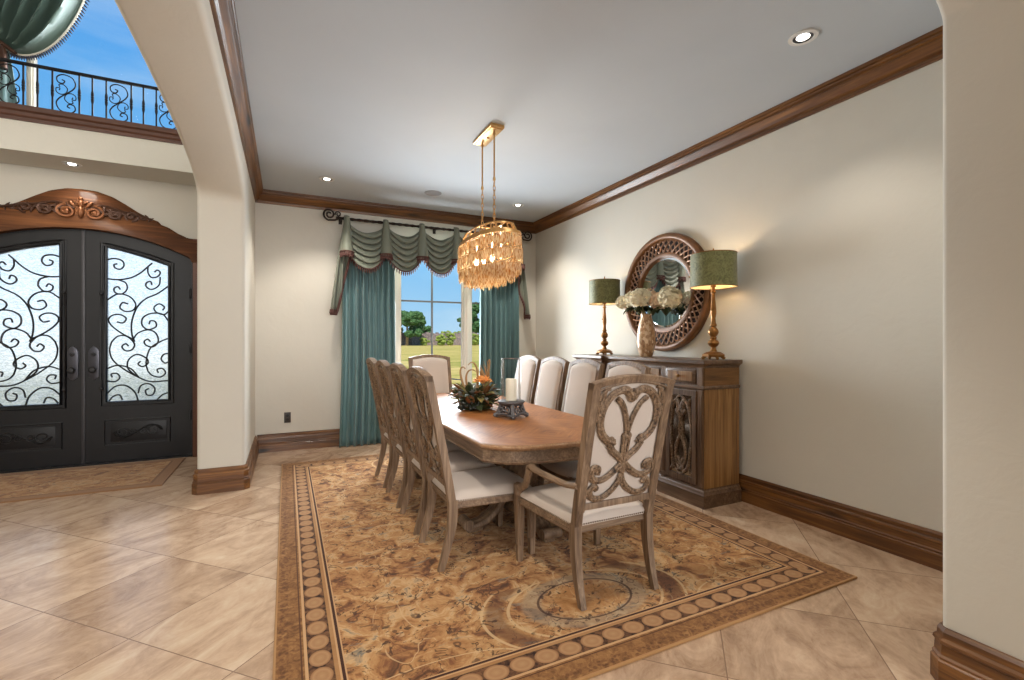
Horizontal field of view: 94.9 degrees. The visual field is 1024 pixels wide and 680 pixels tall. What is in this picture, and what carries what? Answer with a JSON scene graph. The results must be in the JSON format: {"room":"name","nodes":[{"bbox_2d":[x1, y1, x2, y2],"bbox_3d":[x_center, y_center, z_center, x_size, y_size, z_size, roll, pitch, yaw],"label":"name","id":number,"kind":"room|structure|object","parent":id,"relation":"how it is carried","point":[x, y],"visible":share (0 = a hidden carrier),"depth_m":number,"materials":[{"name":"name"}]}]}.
{"room":"dining room","nodes":[
{"label":"dining room","id":0,"kind":"room"},
{"bbox_2d":[0,163,196,238],"bbox_3d":[-4.745,-0.400,4.846,3.030,3.400,0.140,0,0,-26],"label":"wall","id":1,"kind":"structure","parent":0,"point":[174,206],"depth_m":5.04,"materials":[{"name":"beige paint"}]},
{"bbox_2d":[0,229,80,470],"bbox_3d":[-4.890,0.052,4.684,0.944,2.455,0.137,0,0,-26],"label":"door","id":2,"kind":"structure","parent":1,"relation":"in","point":[40,269],"depth_m":4.76,"materials":[{"name":"metal"}]},
{"bbox_2d":[0,254,58,405],"bbox_3d":[-4.883,-0.112,4.713,0.549,1.553,0.017,0,0,-26],"label":"grille","id":3,"kind":"object","parent":2,"relation":"attached to","point":[29,283],"depth_m":4.74,"materials":[{"name":"metal"}]},
{"bbox_2d":[0,101,182,144],"bbox_3d":[-4.601,-2.092,4.523,3.010,0.135,0.525,0,0,-26],"label":"trim","id":4,"kind":"structure","parent":1,"relation":"attached to","point":[8,110],"depth_m":4.50,"materials":[{"name":"brown wood"}]},
{"bbox_2d":[0,57,175,128],"bbox_3d":[-4.522,-2.373,4.364,2.995,0.425,0.036,0,0,-26],"label":"balcony railing","id":5,"kind":"object","parent":4,"relation":"on","point":[37,66],"visible":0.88,"depth_m":4.52,"materials":[{"name":"metal"}]},
{"bbox_2d":[0,262,192,473],"bbox_3d":[-4.481,0.034,4.933,1.970,2.533,0.130,0,0,-26],"label":"door frame","id":6,"kind":"structure","parent":1,"relation":"attached to","point":[191,454],"depth_m":5.18,"materials":[{"name":"metal"}]},
{"bbox_2d":[0,118,195,185],"bbox_3d":[-4.611,-1.887,4.544,3.010,0.275,0.480,0,0,-26],"label":"ledge","id":7,"kind":"object","parent":1,"relation":"attached to","point":[24,143],"visible":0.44,"depth_m":4.60,"materials":[{"name":"beige paint"}]},
{"bbox_2d":[61,161,81,166],"bbox_3d":[-4.350,-1.743,4.647,0.153,0.014,0.153,0,0,-26],"label":"ceiling light","id":8,"kind":"object","parent":7,"relation":"attached to","point":[68,163],"visible":1,"depth_m":4.63,"materials":[{"name":"metal"}]},
{"bbox_2d":[0,188,196,456],"bbox_3d":[-4.444,-0.134,4.855,2.120,2.868,0.102,0,0,-26],"label":"door surround","id":9,"kind":"object","parent":1,"relation":"attached to","point":[65,208],"visible":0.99,"depth_m":4.88,"materials":[{"name":"brown wood"}]},
{"bbox_2d":[81,229,191,463],"bbox_3d":[-4.040,0.052,5.090,0.964,2.455,0.137,0,0,-26],"label":"door","id":10,"kind":"structure","parent":1,"relation":"in","point":[136,294],"depth_m":5.09,"materials":[{"name":"metal"}]},
{"bbox_2d":[107,258,167,400],"bbox_3d":[-4.058,-0.112,5.108,0.549,1.553,0.017,0,0,-26],"label":"grille","id":11,"kind":"object","parent":10,"relation":"attached to","point":[137,288],"depth_m":5.12,"materials":[{"name":"metal"}]},
{"bbox_2d":[115,0,254,468],"bbox_3d":[-1.914,-1.450,2.814,0.360,5.500,5.930,0,0,-26],"label":"wall","id":12,"kind":"structure","parent":0,"point":[177,40],"depth_m":4.00,"materials":[{"name":"beige paint"}]},
{"bbox_2d":[192,436,258,494],"bbox_3d":[-2.844,1.195,4.755,0.432,0.210,1.606,0,0,-26],"label":"baseboard","id":13,"kind":"structure","parent":12,"relation":"attached to","point":[239,477],"depth_m":4.06,"materials":[{"name":"brown wood"}]},
{"bbox_2d":[209,0,262,202],"bbox_3d":[-1.797,-1.677,3.086,0.086,0.145,5.282,0,0,-26],"label":"crown molding","id":14,"kind":"structure","parent":12,"relation":"attached to","point":[223,11],"depth_m":2.99,"materials":[{"name":"brown wood"}]},
{"bbox_2d":[255,203,535,435],"bbox_3d":[-1.500,-0.300,6.250,4.075,3.200,0.170,0,0,-26],"label":"wall","id":15,"kind":"structure","parent":0,"point":[298,342],"depth_m":5.67,"materials":[{"name":"beige paint"}]},
{"bbox_2d":[284,412,290,422],"bbox_3d":[-2.671,0.910,5.591,0.072,0.124,0.008,0,0,-26],"label":"wall outlet","id":16,"kind":"object","parent":15,"relation":"attached to","point":[287,415],"visible":1,"depth_m":5.59,"materials":[{"name":"black plastic"}]},
{"bbox_2d":[257,429,339,452],"bbox_3d":[-1.294,1.195,6.235,3.675,0.210,0.036,0,0,-26],"label":"baseboard","id":17,"kind":"structure","parent":15,"relation":"attached to","point":[277,442],"depth_m":5.62,"materials":[{"name":"brown wood"}]},
{"bbox_2d":[256,189,534,233],"bbox_3d":[-1.292,-1.677,6.208,3.695,0.145,0.086,0,0,-26],"label":"crown molding","id":18,"kind":"structure","parent":15,"relation":"attached to","point":[274,197],"depth_m":6.01,"materials":[{"name":"brown wood"}]},
{"bbox_2d":[323,208,531,240],"bbox_3d":[-1.012,-1.526,6.312,2.850,0.152,0.140,0,0,-26],"label":"curtain rod","id":19,"kind":"object","parent":15,"relation":"attached to","point":[340,219],"visible":0.73,"depth_m":6.00,"materials":[{"name":"metal"}]},
{"bbox_2d":[339,258,394,447],"bbox_3d":[-1.805,-0.014,5.885,0.683,2.620,0.113,0,0,-26],"label":"curtain","id":20,"kind":"object","parent":19,"relation":"hanging from","point":[368,300],"visible":0.67,"depth_m":5.87,"materials":[{"name":"teal fabric"}]},
{"bbox_2d":[329,215,530,319],"bbox_3d":[-0.938,-0.918,6.165,2.721,1.216,0.181,0,0,-26],"label":"valance","id":21,"kind":"object","parent":19,"relation":"hanging from","point":[368,251],"visible":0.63,"depth_m":5.90,"materials":[{"name":"green fabric"}]},
{"bbox_2d":[479,277,518,396],"bbox_3d":[-0.192,-0.014,6.657,0.639,2.620,0.113,0,0,-26],"label":"curtain","id":22,"kind":"object","parent":19,"relation":"hanging from","point":[498,308],"visible":0.47,"depth_m":6.67,"materials":[{"name":"teal fabric"}]},
{"bbox_2d":[395,268,478,389],"bbox_3d":[-1.082,-0.295,6.401,2.280,1.931,0.180,0,0,-26],"label":"window","id":23,"kind":"structure","parent":15,"relation":"in","point":[466,302],"depth_m":6.56,"materials":[{"name":"paint"}]},
{"bbox_2d":[0,443,942,679],"bbox_3d":[0.743,1.340,1.110,9.700,0.080,11.360,0,0,-26],"label":"floor","id":24,"kind":"structure","parent":0,"point":[166,581],"depth_m":2.37,"materials":[{"name":"tile"}]},
{"bbox_2d":[0,458,184,502],"bbox_3d":[-4.321,1.294,4.250,2.100,0.012,1.080,0,0,-26],"label":"entry rug","id":25,"kind":"object","parent":24,"relation":"on","point":[32,485],"visible":1,"depth_m":4.34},
{"bbox_2d":[272,453,857,679],"bbox_3d":[-0.261,1.294,3.745,2.865,0.012,3.980,0,0,-26],"label":"dining rug","id":26,"kind":"object","parent":24,"relation":"on","point":[359,597],"visible":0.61,"depth_m":2.44,"materials":[{"name":"brown carpet"}]},
{"bbox_2d":[366,358,392,487],"bbox_3d":[-0.989,0.720,4.427,0.705,1.137,0.524,0,0,-26],"label":"dining chair","id":27,"kind":"object","parent":26,"relation":"on","point":[372,369],"visible":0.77,"depth_m":4.27,"materials":[{"name":"wood"}]},
{"bbox_2d":[375,360,462,507],"bbox_3d":[-0.749,0.720,3.927,0.705,1.137,0.524,0,0,-26],"label":"dining chair","id":28,"kind":"object","parent":26,"relation":"on","point":[382,366],"visible":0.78,"depth_m":3.79,"materials":[{"name":"wood"}]},
{"bbox_2d":[380,365,396,435],"bbox_3d":[-0.968,0.491,3.822,0.165,0.612,0.392,0,0,-26],"label":"chair back","id":29,"kind":"object","parent":28,"relation":"on","point":[384,380],"depth_m":3.79,"materials":[{"name":"wood"}]},
{"bbox_2d":[408,354,451,392],"bbox_3d":[-0.823,0.723,5.214,0.609,1.130,0.752,0,0,-26],"label":"armchair","id":30,"kind":"object","parent":26,"relation":"on","point":[440,369],"visible":0.38,"depth_m":5.48,"materials":[{"name":"beige fabric"}]},
{"bbox_2d":[388,362,496,534],"bbox_3d":[-0.509,0.720,3.426,0.705,1.137,0.524,0,0,-26],"label":"dining chair","id":31,"kind":"object","parent":26,"relation":"on","point":[461,460],"visible":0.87,"depth_m":3.29,"materials":[{"name":"wood"}]},
{"bbox_2d":[393,369,414,450],"bbox_3d":[-0.729,0.491,3.321,0.165,0.612,0.392,0,0,-26],"label":"chair back","id":32,"kind":"object","parent":31,"relation":"on","point":[403,406],"depth_m":3.29,"materials":[{"name":"wood"}]},
{"bbox_2d":[405,366,535,572],"bbox_3d":[-0.270,0.720,2.926,0.705,1.137,0.524,0,0,-26],"label":"dining chair","id":33,"kind":"object","parent":26,"relation":"on","point":[491,485],"visible":0.96,"depth_m":2.78,"materials":[{"name":"brown wood"}]},
{"bbox_2d":[411,374,442,477],"bbox_3d":[-0.489,0.491,2.821,0.165,0.612,0.392,0,0,-26],"label":"chair back","id":34,"kind":"object","parent":33,"relation":"on","point":[419,393],"depth_m":2.79,"materials":[{"name":"wood"}]},
{"bbox_2d":[415,393,583,542],"bbox_3d":[-0.219,0.934,3.975,1.070,0.708,2.800,0,0,-26],"label":"dining table","id":35,"kind":"object","parent":26,"relation":"on","point":[547,435],"visible":0.45,"depth_m":3.08,"materials":[{"name":"brown wood"}]},
{"bbox_2d":[446,359,500,410],"bbox_3d":[-0.306,0.367,4.026,0.499,0.425,0.564,0,0,-26],"label":"floral centerpiece","id":36,"kind":"object","parent":35,"relation":"on","point":[469,397],"visible":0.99,"depth_m":3.94,"materials":[{"name":"green plant"}]},
{"bbox_2d":[493,358,528,419],"bbox_3d":[-0.007,0.357,3.590,0.208,0.453,0.208,0,0,39],"label":"candle holder","id":37,"kind":"object","parent":35,"relation":"on","point":[510,405],"visible":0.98,"depth_m":3.57,"materials":[{"name":"grey metal"}]},
{"bbox_2d":[506,377,516,400],"bbox_3d":[-0.007,0.362,3.590,0.084,0.178,0.084,0,0,-26],"label":"pillar candle","id":38,"kind":"object","parent":37,"relation":"on","point":[511,383],"visible":1,"depth_m":3.55,"materials":[{"name":"wax"}]},
{"bbox_2d":[515,355,540,403],"bbox_3d":[-0.098,0.720,4.893,0.705,1.137,0.524,0,0,-26],"label":"dining chair","id":39,"kind":"object","parent":26,"relation":"on","point":[530,364],"visible":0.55,"depth_m":4.88,"materials":[{"name":"fabric"}]},
{"bbox_2d":[503,357,569,467],"bbox_3d":[0.129,0.720,4.420,0.705,1.137,0.524,0,0,-26],"label":"dining chair","id":40,"kind":"object","parent":26,"relation":"on","point":[553,371],"visible":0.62,"depth_m":4.44,"materials":[{"name":"fabric"}]},
{"bbox_2d":[535,360,562,409],"bbox_3d":[0.348,0.491,4.524,0.165,0.612,0.392,0,0,-26],"label":"chair back","id":41,"kind":"object","parent":40,"relation":"on","point":[550,376],"depth_m":4.47,"materials":[{"name":"fabric"}]},
{"bbox_2d":[562,358,604,416],"bbox_3d":[0.360,0.720,3.937,0.705,1.137,0.524,0,0,-26],"label":"dining chair","id":42,"kind":"object","parent":26,"relation":"on","point":[583,371],"visible":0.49,"depth_m":4.02,"materials":[{"name":"fabric"}]},
{"bbox_2d":[537,361,650,521],"bbox_3d":[0.596,0.720,3.446,0.705,1.137,0.524,0,0,-26],"label":"dining chair","id":43,"kind":"object","parent":26,"relation":"on","point":[566,470],"visible":0.22,"depth_m":3.39,"materials":[{"name":"fabric"}]},
{"bbox_2d":[608,365,641,376],"bbox_3d":[0.815,0.491,3.551,0.165,0.612,0.392,0,0,-26],"label":"cushion","id":44,"kind":"object","parent":43,"relation":"on","point":[613,370],"depth_m":3.56,"materials":[{"name":"fabric"}]},
{"bbox_2d":[514,374,674,610],"bbox_3d":[0.437,0.723,2.568,0.609,1.130,0.752,0,0,-26],"label":"armchair","id":45,"kind":"object","parent":26,"relation":"on","point":[625,420],"visible":1,"depth_m":2.34,"materials":[{"name":"brown wood"}]},
{"bbox_2d":[586,383,664,502],"bbox_3d":[0.549,0.494,2.337,0.426,0.605,0.178,0,0,-26],"label":"chair back","id":46,"kind":"object","parent":45,"relation":"on","point":[627,427],"depth_m":2.31,"materials":[{"name":"wood"}]},
{"bbox_2d":[573,354,742,509],"bbox_3d":[1.267,0.725,4.527,0.438,1.150,1.836,0,0,-26],"label":"sideboard","id":47,"kind":"object","parent":24,"relation":"on","point":[699,465],"visible":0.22,"depth_m":3.77,"materials":[{"name":"wood"}]},
{"bbox_2d":[589,276,619,354],"bbox_3d":[1.012,-0.278,5.142,0.345,0.859,0.345,0,0,-43],"label":"table lamp","id":48,"kind":"object","parent":47,"relation":"on","point":[604,292],"visible":0.98,"depth_m":5.02,"materials":[{"name":"green fabric"}]},
{"bbox_2d":[637,314,655,356],"bbox_3d":[1.283,-0.054,4.496,0.176,0.408,0.176,0,0,-26],"label":"vase","id":49,"kind":"object","parent":47,"relation":"on","point":[646,336],"visible":1,"depth_m":4.43,"materials":[{"name":"ceramic"}]},
{"bbox_2d":[615,295,640,315],"bbox_3d":[1.181,-0.258,4.652,0.346,0.416,0.188,0,0,45],"label":"stem","id":50,"kind":"object","parent":49,"relation":"in","point":[619,302],"visible":0.59,"depth_m":4.67,"materials":[{"name":"beige plant"}]},
{"bbox_2d":[623,290,647,313],"bbox_3d":[1.208,-0.276,4.592,0.212,0.452,0.259,0,0,-26],"label":"stem","id":51,"kind":"object","parent":49,"relation":"in","point":[626,301],"visible":0.39,"depth_m":4.57,"materials":[{"name":"beige plant"}]},
{"bbox_2d":[629,288,651,313],"bbox_3d":[1.225,-0.279,4.456,0.225,0.459,0.238,0,0,11],"label":"stem","id":52,"kind":"object","parent":49,"relation":"in","point":[640,298],"visible":0.89,"depth_m":4.39,"materials":[{"name":"beige plant"}]},
{"bbox_2d":[647,288,655,313],"bbox_3d":[1.329,-0.284,4.573,0.171,0.468,0.178,0,0,-26],"label":"stem","id":53,"kind":"object","parent":49,"relation":"in","point":[652,291],"visible":0.19,"depth_m":4.54,"materials":[{"name":"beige plant"}]},
{"bbox_2d":[648,292,667,314],"bbox_3d":[1.372,-0.255,4.375,0.216,0.411,0.210,0,0,11],"label":"stem","id":54,"kind":"object","parent":49,"relation":"in","point":[653,300],"visible":0.46,"depth_m":4.34,"materials":[{"name":"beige plant"}]},
{"bbox_2d":[649,287,682,315],"bbox_3d":[1.368,-0.266,4.291,0.228,0.433,0.421,0,0,-26],"label":"stem","id":55,"kind":"object","parent":49,"relation":"in","point":[669,299],"visible":0.98,"depth_m":4.16,"materials":[{"name":"beige plant"}]},
{"bbox_2d":[671,394,690,476],"bbox_3d":[1.393,0.765,3.861,0.005,0.660,0.246,0,0,-26],"label":"panel","id":56,"kind":"object","parent":47,"relation":"attached to","point":[680,403],"depth_m":3.84,"materials":[{"name":"brown wood"}]},
{"bbox_2d":[690,248,737,359],"bbox_3d":[1.641,-0.303,3.830,0.365,0.910,0.365,0,0,-43],"label":"table lamp","id":57,"kind":"object","parent":47,"relation":"on","point":[713,270],"visible":1,"depth_m":3.71,"materials":[{"name":"green fabric"}]},
{"bbox_2d":[234,0,942,221],"bbox_3d":[-0.134,-1.800,3.734,3.845,0.100,5.650,0,0,-26],"label":"ceiling","id":58,"kind":"structure","parent":0,"point":[389,101],"depth_m":3.13,"materials":[{"name":"paint"}]},
{"bbox_2d":[319,176,333,181],"bbox_3d":[-1.999,-1.743,5.074,0.153,0.014,0.153,0,0,-26],"label":"recessed light","id":59,"kind":"object","parent":58,"relation":"in","point":[327,179],"visible":1,"depth_m":5.06,"materials":[{"name":"metal"}]},
{"bbox_2d":[424,190,441,195],"bbox_3d":[-0.934,-1.746,5.557,0.200,0.008,0.200,0,0,-26],"label":"ceiling speaker","id":60,"kind":"object","parent":58,"relation":"attached to","point":[429,192],"visible":1,"depth_m":5.56},
{"bbox_2d":[457,122,522,290],"bbox_3d":[-0.202,-1.095,3.962,0.406,1.309,0.960,0,0,-26],"label":"pendant light","id":61,"kind":"object","parent":58,"relation":"hanging from","point":[481,274],"visible":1,"depth_m":3.73,"materials":[{"name":"gold metal"}]},
{"bbox_2d":[512,203,523,206],"bbox_3d":[0.078,-1.743,6.047,0.153,0.014,0.153,0,0,-26],"label":"recessed light","id":62,"kind":"object","parent":58,"relation":"in","point":[515,204],"visible":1,"depth_m":6.03,"materials":[{"name":"metal"}]},
{"bbox_2d":[788,28,818,45],"bbox_3d":[1.675,-1.743,2.705,0.153,0.014,0.153,0,0,-26],"label":"recessed light","id":63,"kind":"object","parent":58,"relation":"in","point":[805,36],"visible":1,"depth_m":2.70,"materials":[{"name":"metal"}]},
{"bbox_2d":[536,59,942,532],"bbox_3d":[1.590,-0.300,4.643,0.150,3.200,6.000,0,0,-26],"label":"wall","id":64,"kind":"structure","parent":0,"point":[832,216],"depth_m":3.30,"materials":[{"name":"beige paint"}]},
{"bbox_2d":[624,232,711,350],"bbox_3d":[1.487,-0.475,4.610,0.060,1.156,1.156,0,0,-26],"label":"wall mirror","id":65,"kind":"object","parent":64,"relation":"attached to","point":[664,260],"visible":0.7,"depth_m":4.53,"materials":[{"name":"brown wood"}]},
{"bbox_2d":[642,257,690,327],"bbox_3d":[1.507,-0.475,4.620,0.013,0.696,0.696,0,0,-26],"label":"mirror glass","id":66,"kind":"object","parent":65,"relation":"attached to","point":[658,273],"depth_m":4.54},
{"bbox_2d":[533,25,942,233],"bbox_3d":[1.458,-1.677,4.645,0.086,0.145,5.282,0,0,-26],"label":"crown molding","id":67,"kind":"structure","parent":64,"relation":"attached to","point":[924,50],"depth_m":3.49,"materials":[{"name":"brown wood"}]},
{"bbox_2d":[739,473,942,571],"bbox_3d":[1.489,1.195,4.639,0.036,0.210,5.245,0,0,-26],"label":"baseboard","id":68,"kind":"structure","parent":64,"relation":"attached to","point":[921,545],"depth_m":3.08,"materials":[{"name":"brown wood"}]},
{"bbox_2d":[936,0,1023,660],"bbox_3d":[1.983,-1.450,1.762,6.900,5.500,0.365,0,0,-26],"label":"wall","id":69,"kind":"structure","parent":0,"point":[983,40],"depth_m":1.69,"materials":[{"name":"beige paint"}]},
{"bbox_2d":[930,621,1023,679],"bbox_3d":[3.348,1.195,2.416,3.674,0.210,0.437,0,0,-26],"label":"baseboard","id":70,"kind":"structure","parent":69,"relation":"attached to","point":[954,655],"depth_m":1.71,"materials":[{"name":"brown wood"}]},
{"bbox_3d":[-4.740,-3.150,4.837,3.030,2.100,0.160,0,0,-26],"label":"wall","id":71,"kind":"structure","parent":0,"visible":0},
{"bbox_2d":[26,55,37,106],"bbox_3d":[-4.598,-3.080,4.898,2.340,1.960,0.112,0,0,-26],"label":"window","id":72,"kind":"structure","parent":71,"relation":"in","point":[30,71],"depth_m":4.73,"materials":[{"name":"paint"}]},
{"bbox_2d":[0,0,89,102],"bbox_3d":[-4.731,-3.161,4.439,1.208,1.942,0.228,0,0,-26],"label":"curtain","id":73,"kind":"object","parent":71,"relation":"hanging from","point":[29,29],"visible":0.94,"depth_m":4.50,"materials":[{"name":"green fabric"}]},
{"bbox_2d":[0,0,81,53],"bbox_3d":[-4.745,-3.440,4.422,1.168,1.384,0.209,0,0,-26],"label":"drape","id":74,"kind":"object","parent":73,"relation":"hanging from","point":[26,26],"depth_m":4.50,"materials":[{"name":"green fabric"}]},
{"label":"outside","id":75,"kind":"structure","parent":0,"visible":0},
{"bbox_2d":[401,345,478,383],"bbox_3d":[-38.231,1.510,207.085,410.000,0.180,393.450,0,0,-26],"label":"ground","id":76,"kind":"structure","parent":75,"point":[452,351],"depth_m":53.40,"materials":[{"name":"green plant"}]},
{"bbox_2d":[401,310,425,345],"bbox_3d":[-31.797,-4.189,143.279,12.152,11.247,12.084,0,0,-26],"label":"tree","id":77,"kind":"object","parent":76,"relation":"on","point":[416,320],"visible":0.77,"depth_m":140.61,"materials":[{"name":"green plant"}]},
{"bbox_2d":[419,337,429,345],"bbox_3d":[-27.162,0.153,146.681,3.391,2.540,3.458,0,0,-26],"label":"shrub","id":78,"kind":"object","parent":76,"relation":"on","point":[424,341],"visible":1,"depth_m":145.71,"materials":[{"name":"green plant"}]},
{"bbox_2d":[422,325,430,333],"bbox_3d":[-32.430,-2.490,168.379,8.643,7.863,7.394,0,0,-26],"label":"tree","id":79,"kind":"object","parent":76,"relation":"on","point":[428,328],"visible":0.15,"depth_m":166.88,"materials":[{"name":"green plant"}]},
{"bbox_2d":[401,332,478,344],"bbox_3d":[-9.859,-0.763,162.326,70.060,4.365,1.898,0,0,-26],"label":"wall","id":80,"kind":"structure","parent":76,"relation":"on","point":[414,340],"depth_m":153.57,"materials":[{"name":"stone"}]},
{"bbox_2d":[435,334,445,345],"bbox_3d":[-21.880,-0.387,145.696,3.718,3.622,3.879,0,0,-26],"label":"shrub","id":81,"kind":"object","parent":76,"relation":"on","point":[441,339],"visible":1,"depth_m":144.69,"materials":[{"name":"green plant"}]},
{"bbox_2d":[445,333,455,344],"bbox_3d":[-19.702,-0.618,150.053,3.746,4.084,3.360,0,0,-26],"label":"shrub","id":82,"kind":"object","parent":76,"relation":"on","point":[453,337],"visible":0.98,"depth_m":149.46,"materials":[{"name":"green plant"}]},
{"bbox_2d":[457,302,478,332],"bbox_3d":[-14.332,-7.131,182.127,13.598,17.121,14.928,0,0,-26],"label":"tree","id":83,"kind":"object","parent":76,"relation":"on","point":[475,307],"visible":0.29,"depth_m":176.32,"materials":[{"name":"green plant"}]},
{"bbox_2d":[472,333,478,344],"bbox_3d":[-11.860,-0.520,152.632,4.040,3.924,3.519,0,0,-26],"label":"shrub","id":84,"kind":"object","parent":76,"relation":"on","point":[475,341],"visible":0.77,"depth_m":151.74,"materials":[{"name":"green plant"}]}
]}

